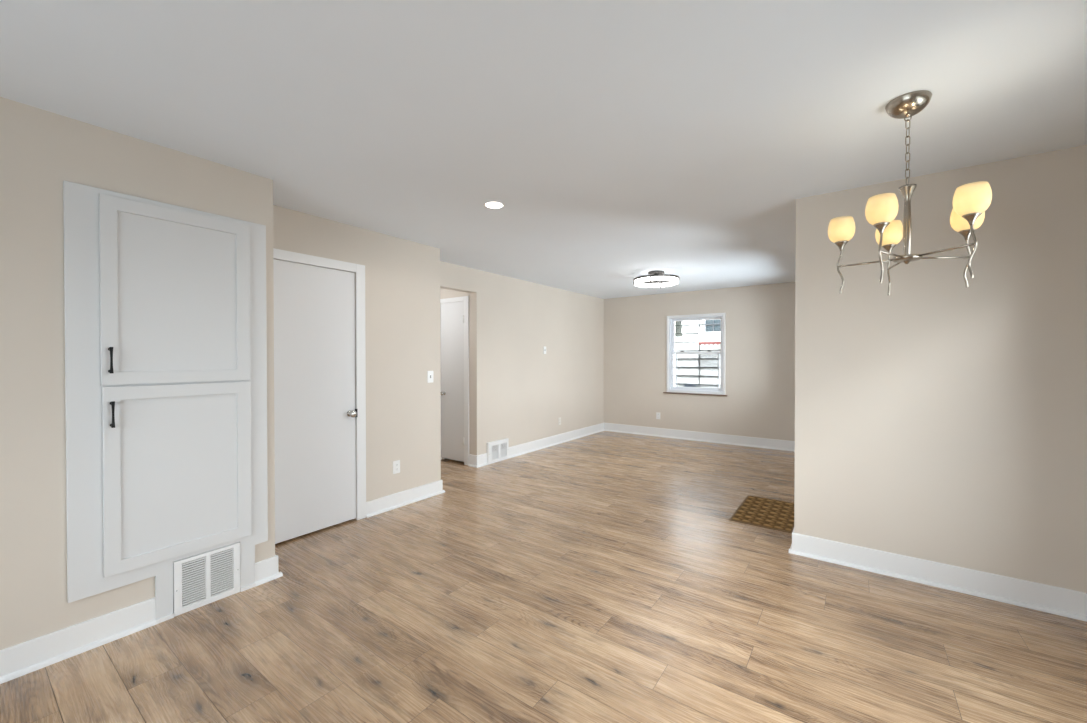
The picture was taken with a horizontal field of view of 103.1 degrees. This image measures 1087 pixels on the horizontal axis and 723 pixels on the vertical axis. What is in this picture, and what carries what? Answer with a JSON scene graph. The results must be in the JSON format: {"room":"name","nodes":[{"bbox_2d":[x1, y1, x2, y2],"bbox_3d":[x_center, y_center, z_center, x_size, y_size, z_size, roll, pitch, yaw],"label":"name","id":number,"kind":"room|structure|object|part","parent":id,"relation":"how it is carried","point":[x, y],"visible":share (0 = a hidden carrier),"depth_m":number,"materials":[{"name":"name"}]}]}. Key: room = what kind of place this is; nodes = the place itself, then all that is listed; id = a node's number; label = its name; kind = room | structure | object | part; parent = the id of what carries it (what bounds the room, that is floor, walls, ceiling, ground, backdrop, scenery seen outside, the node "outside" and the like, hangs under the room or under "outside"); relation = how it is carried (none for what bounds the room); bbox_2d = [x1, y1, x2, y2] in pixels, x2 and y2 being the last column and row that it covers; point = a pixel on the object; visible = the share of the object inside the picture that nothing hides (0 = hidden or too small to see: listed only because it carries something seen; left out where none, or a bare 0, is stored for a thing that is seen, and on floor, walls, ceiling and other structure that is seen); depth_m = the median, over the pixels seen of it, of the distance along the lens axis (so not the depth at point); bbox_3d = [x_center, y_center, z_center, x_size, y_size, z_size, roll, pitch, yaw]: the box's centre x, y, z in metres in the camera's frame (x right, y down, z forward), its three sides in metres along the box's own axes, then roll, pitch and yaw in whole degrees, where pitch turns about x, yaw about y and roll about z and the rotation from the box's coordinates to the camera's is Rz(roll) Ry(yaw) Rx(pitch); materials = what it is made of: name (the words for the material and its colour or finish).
{"room":"empty dining room","nodes":[
{"label":"empty dining room","id":0,"kind":"room"},
{"bbox_2d":[0,97,274,649],"bbox_3d":[-2.918,0.120,1.416,0.600,2.440,3.486,0,1,36],"label":"wall","id":1,"kind":"structure","parent":0,"point":[40,149],"depth_m":1.91,"materials":[{"name":"beige paint"}]},
{"bbox_2d":[0,597,173,683],"bbox_3d":[-2.777,1.278,1.081,0.031,0.128,2.890,0,1,36],"label":"baseboard","id":2,"kind":"structure","parent":1,"relation":"attached to","point":[21,659],"depth_m":1.97,"materials":[{"name":"white paint"}]},
{"bbox_2d":[63,180,267,619],"bbox_3d":[-1.894,0.259,2.265,0.071,2.146,0.818,0,1,36],"label":"built-in cabinet","id":3,"kind":"object","parent":1,"relation":"attached to","point":[165,304],"visible":0.98,"depth_m":2.19,"materials":[{"name":"white paint"}]},
{"bbox_3d":[-2.035,-0.006,2.033,0.031,0.124,0.016,0,1,36],"label":"pull handle","id":4,"kind":"part","parent":3,"relation":"part of","materials":[{"name":"black metal"}]},
{"bbox_3d":[-2.033,0.250,2.038,0.031,0.124,0.016,0,1,36],"label":"pull handle","id":5,"kind":"part","parent":3,"relation":"part of","materials":[{"name":"black metal"}]},
{"bbox_3d":[-1.895,-0.338,2.269,0.020,0.896,0.613,0,1,36],"label":"cabinet door","id":6,"kind":"part","parent":3,"relation":"part of","materials":[{"name":"white paint"}]},
{"bbox_3d":[-1.893,0.567,2.278,0.020,0.897,0.609,0,1,36],"label":"cabinet door","id":7,"kind":"part","parent":3,"relation":"part of","materials":[{"name":"white paint"}]},
{"bbox_2d":[173,542,239,616],"bbox_3d":[-1.845,1.187,2.376,0.025,0.285,0.298,0,1,36],"label":"air vent","id":8,"kind":"object","parent":3,"relation":"attached to","point":[202,579],"visible":1,"depth_m":2.36,"materials":[{"name":"white metal"}]},
{"bbox_2d":[240,555,282,591],"bbox_3d":[-1.880,1.264,2.727,0.498,0.128,0.224,0,1,36],"label":"baseboard","id":9,"kind":"structure","parent":1,"relation":"attached to","point":[266,570],"depth_m":2.61,"materials":[{"name":"white paint"}]},
{"bbox_2d":[273,205,440,518],"bbox_3d":[-1.751,0.099,3.782,0.538,2.440,1.718,0,1,36],"label":"wall","id":10,"kind":"structure","parent":0,"point":[402,276],"depth_m":3.88,"materials":[{"name":"beige paint"}]},
{"bbox_2d":[273,248,365,543],"bbox_3d":[-1.789,0.259,3.316,0.186,2.128,0.872,0,1,36],"label":"door","id":11,"kind":"structure","parent":10,"relation":"in","point":[320,434],"depth_m":3.34,"materials":[{"name":"white paint"}]},
{"bbox_3d":[-1.565,0.428,3.529,0.070,0.058,0.058,0,1,36],"label":"knob","id":12,"kind":"part","parent":11,"relation":"part of","materials":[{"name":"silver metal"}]},
{"bbox_2d":[393,460,399,473],"bbox_3d":[-1.329,0.954,3.908,0.009,0.115,0.072,0,1,36],"label":"wall outlet","id":13,"kind":"object","parent":10,"relation":"attached to","point":[396,464],"visible":1,"depth_m":3.90,"materials":[{"name":"white plastic"}]},
{"bbox_2d":[366,480,444,517],"bbox_3d":[-1.420,1.253,4.125,0.453,0.126,0.854,0,1,36],"label":"baseboard","id":14,"kind":"structure","parent":10,"relation":"attached to","point":[393,501],"depth_m":3.95,"materials":[{"name":"white paint"}]},
{"bbox_2d":[427,371,432,382],"bbox_3d":[-1.100,0.149,4.213,0.017,0.115,0.072,0,1,36],"label":"light switch","id":15,"kind":"object","parent":10,"relation":"attached to","point":[429,373],"visible":1,"depth_m":4.20,"materials":[{"name":"white plastic"}]},
{"bbox_2d":[440,288,469,459],"bbox_3d":[-1.317,0.081,5.786,1.100,2.440,0.160,0,1,36],"label":"wall","id":16,"kind":"structure","parent":0,"point":[444,293],"depth_m":5.47,"materials":[{"name":"beige paint"}]},
{"bbox_2d":[440,296,468,464],"bbox_3d":[-1.165,0.241,5.601,0.607,2.124,0.165,0,1,36],"label":"door","id":17,"kind":"structure","parent":16,"relation":"in","point":[454,315],"depth_m":5.56,"materials":[{"name":"white paint"}]},
{"bbox_2d":[440,261,603,454],"bbox_3d":[-0.176,0.076,6.332,0.116,2.440,4.261,0,1,36],"label":"wall","id":18,"kind":"structure","parent":0,"point":[519,393],"depth_m":6.16,"materials":[{"name":"beige paint"}]},
{"bbox_2d":[487,438,508,464],"bbox_3d":[-0.594,1.166,5.627,0.037,0.271,0.390,0,1,36],"label":"air vent","id":19,"kind":"object","parent":18,"relation":"in","point":[498,446],"visible":1,"depth_m":5.61,"materials":[{"name":"white paint"}]},
{"bbox_2d":[468,423,603,467],"bbox_3d":[0.102,1.222,6.703,0.152,0.142,3.351,0,1,36],"label":"baseboard","id":20,"kind":"structure","parent":18,"relation":"attached to","point":[476,461],"depth_m":6.40,"materials":[{"name":"white paint"}]},
{"bbox_2d":[0,0,1086,298],"bbox_3d":[-0.064,-1.177,3.095,6.470,0.120,9.605,0,1,36],"label":"ceiling","id":21,"kind":"structure","parent":0,"point":[619,142],"depth_m":1.86,"materials":[{"name":"white paint"}]},
{"bbox_2d":[484,201,504,208],"bbox_3d":[-0.351,-1.114,3.077,0.148,0.003,0.148,0,1,36],"label":"recessed light","id":22,"kind":"object","parent":21,"relation":"in","point":[490,204],"visible":1,"depth_m":3.06,"materials":[{"name":"white plastic"}]},
{"bbox_2d":[633,270,679,287],"bbox_3d":[1.432,-1.055,5.489,0.568,0.165,0.574,0,1,36],"label":"ceiling light","id":23,"kind":"object","parent":21,"relation":"attached to","point":[653,278],"visible":1,"depth_m":5.40,"materials":[{"name":"white glass"}]},
{"bbox_2d":[828,90,991,295],"bbox_3d":[1.542,-0.709,1.854,0.538,0.795,0.546,0,1,36],"label":"chandelier","id":24,"kind":"object","parent":21,"relation":"hanging from","point":[970,200],"visible":1,"depth_m":1.80,"materials":[{"name":"silver metal"}]},
{"bbox_3d":[1.374,-0.416,1.998,0.029,0.205,0.009,0,1,42],"label":"wavy rod","id":25,"kind":"part","parent":24,"relation":"part of","materials":[{"name":"silver metal"}]},
{"bbox_3d":[1.376,-0.605,1.995,0.105,0.106,0.105,0,1,36],"label":"lamp shade","id":26,"kind":"part","parent":24,"relation":"part of","materials":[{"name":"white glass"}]},
{"bbox_3d":[1.443,-0.440,1.937,0.206,0.009,0.008,0,1,42],"label":"arm","id":27,"kind":"part","parent":24,"relation":"part of","materials":[{"name":"silver metal"}]},
{"bbox_3d":[1.346,-0.413,1.723,0.029,0.205,0.009,0,1,-30],"label":"wavy rod","id":28,"kind":"part","parent":24,"relation":"part of","materials":[{"name":"silver metal"}]},
{"bbox_3d":[1.348,-0.603,1.722,0.105,0.106,0.105,0,1,36],"label":"lamp shade","id":29,"kind":"part","parent":24,"relation":"part of","materials":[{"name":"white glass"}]},
{"bbox_3d":[1.645,-0.416,2.057,0.009,0.205,0.029,0,1,24],"label":"wavy rod","id":30,"kind":"part","parent":24,"relation":"part of","materials":[{"name":"silver metal"}]},
{"bbox_3d":[1.643,-0.606,2.053,0.105,0.106,0.105,0,1,36],"label":"lamp shade","id":31,"kind":"part","parent":24,"relation":"part of","materials":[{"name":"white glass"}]},
{"bbox_3d":[1.426,-0.439,1.769,0.206,0.009,0.008,0,1,-30],"label":"arm","id":32,"kind":"part","parent":24,"relation":"part of","materials":[{"name":"silver metal"}]},
{"bbox_3d":[1.692,-0.440,1.827,0.206,0.009,0.008,0,0,6],"label":"arm","id":33,"kind":"part","parent":24,"relation":"part of","materials":[{"name":"silver metal"}]},
{"bbox_3d":[1.580,-0.439,1.702,0.008,0.009,0.206,0,0,-12],"label":"arm","id":34,"kind":"part","parent":24,"relation":"part of","materials":[{"name":"silver metal"}]},
{"bbox_3d":[1.784,-0.415,1.818,0.029,0.205,0.009,0,0,6],"label":"wavy rod","id":35,"kind":"part","parent":24,"relation":"part of","materials":[{"name":"silver metal"}]},
{"bbox_3d":[1.782,-0.604,1.817,0.105,0.106,0.105,0,1,36],"label":"lamp shade","id":36,"kind":"part","parent":24,"relation":"part of","materials":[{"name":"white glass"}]},
{"bbox_3d":[1.600,-0.413,1.611,0.009,0.205,0.029,0,0,-12],"label":"wavy rod","id":37,"kind":"part","parent":24,"relation":"part of","materials":[{"name":"silver metal"}]},
{"bbox_3d":[1.599,-0.602,1.612,0.105,0.106,0.105,0,1,36],"label":"lamp shade","id":38,"kind":"part","parent":24,"relation":"part of","materials":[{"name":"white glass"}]},
{"bbox_2d":[0,431,1086,722],"bbox_3d":[-0.070,1.383,3.122,6.450,0.120,9.565,0,1,36],"label":"floor","id":39,"kind":"structure","parent":0,"point":[604,576],"depth_m":2.16,"materials":[{"name":"brown wood"}]},
{"bbox_2d":[729,495,793,532],"bbox_3d":[1.957,1.309,3.772,0.464,0.015,0.795,0,1,36],"label":"doormat","id":40,"kind":"object","parent":39,"relation":"on","point":[768,513],"visible":0.94,"depth_m":3.71,"materials":[{"name":"brown rubber"}]},
{"bbox_2d":[604,282,794,440],"bbox_3d":[2.559,0.068,7.074,3.687,2.440,0.140,0,1,36],"label":"wall","id":41,"kind":"structure","parent":0,"point":[759,402],"depth_m":6.86,"materials":[{"name":"beige paint"}]},
{"bbox_2d":[663,313,727,395],"bbox_3d":[2.494,-0.114,7.092,1.022,1.306,0.175,0,1,36],"label":"window","id":42,"kind":"structure","parent":41,"relation":"in","point":[697,372],"depth_m":7.12,"materials":[{"name":"white paint"}]},
{"bbox_3d":[2.454,0.530,7.042,1.022,0.019,0.040,0,1,36],"label":"sill","id":43,"kind":"part","parent":42,"relation":"part of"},
{"bbox_3d":[2.510,0.156,7.104,0.830,0.631,0.030,0,1,36],"label":"sash","id":44,"kind":"part","parent":42,"relation":"part of","materials":[{"name":"white glass"}]},
{"bbox_3d":[2.529,-0.422,7.126,0.830,0.588,0.027,0,1,36],"label":"sash","id":45,"kind":"part","parent":42,"relation":"part of","materials":[{"name":"glass"}]},
{"bbox_3d":[2.546,0.164,7.151,0.710,0.614,0.012,0,1,36],"label":"screen frame","id":46,"kind":"part","parent":42,"relation":"part of","materials":[{"name":"white plastic"}]},
{"bbox_2d":[604,423,794,451],"bbox_3d":[2.508,1.216,7.015,3.451,0.145,0.031,0,1,36],"label":"baseboard","id":47,"kind":"structure","parent":41,"relation":"attached to","point":[786,445],"depth_m":6.95,"materials":[{"name":"white paint"}]},
{"bbox_2d":[794,145,1086,592],"bbox_3d":[2.462,0.106,2.533,1.703,2.440,0.120,0,1,36],"label":"wall","id":48,"kind":"structure","parent":0,"point":[939,419],"depth_m":2.51,"materials":[{"name":"beige paint"}]},
{"bbox_2d":[789,529,1086,621],"bbox_3d":[2.433,1.257,2.630,1.614,0.137,0.288,0,1,36],"label":"baseboard","id":49,"kind":"structure","parent":48,"relation":"attached to","point":[1060,601],"depth_m":2.52,"materials":[{"name":"white paint"}]},
{"label":"outside","id":50,"kind":"structure","parent":0,"visible":0},
{"bbox_3d":[3.557,1.976,8.378,10.000,0.200,3.075,0,1,36],"label":"ground","id":51,"kind":"structure","parent":50,"visible":0},
{"bbox_2d":[673,319,720,385],"bbox_3d":[4.347,-1.043,9.452,9.000,5.952,0.565,0,1,36],"label":"house","id":52,"kind":"structure","parent":51,"relation":"on","point":[698,335],"depth_m":10.02,"materials":[{"name":"white"}]},
{"bbox_3d":[3.854,-1.001,9.773,0.335,0.630,0.004,0,1,36],"label":"pane","id":53,"kind":"part","parent":52,"relation":"part of","materials":[{"name":"grey"}]}
]}

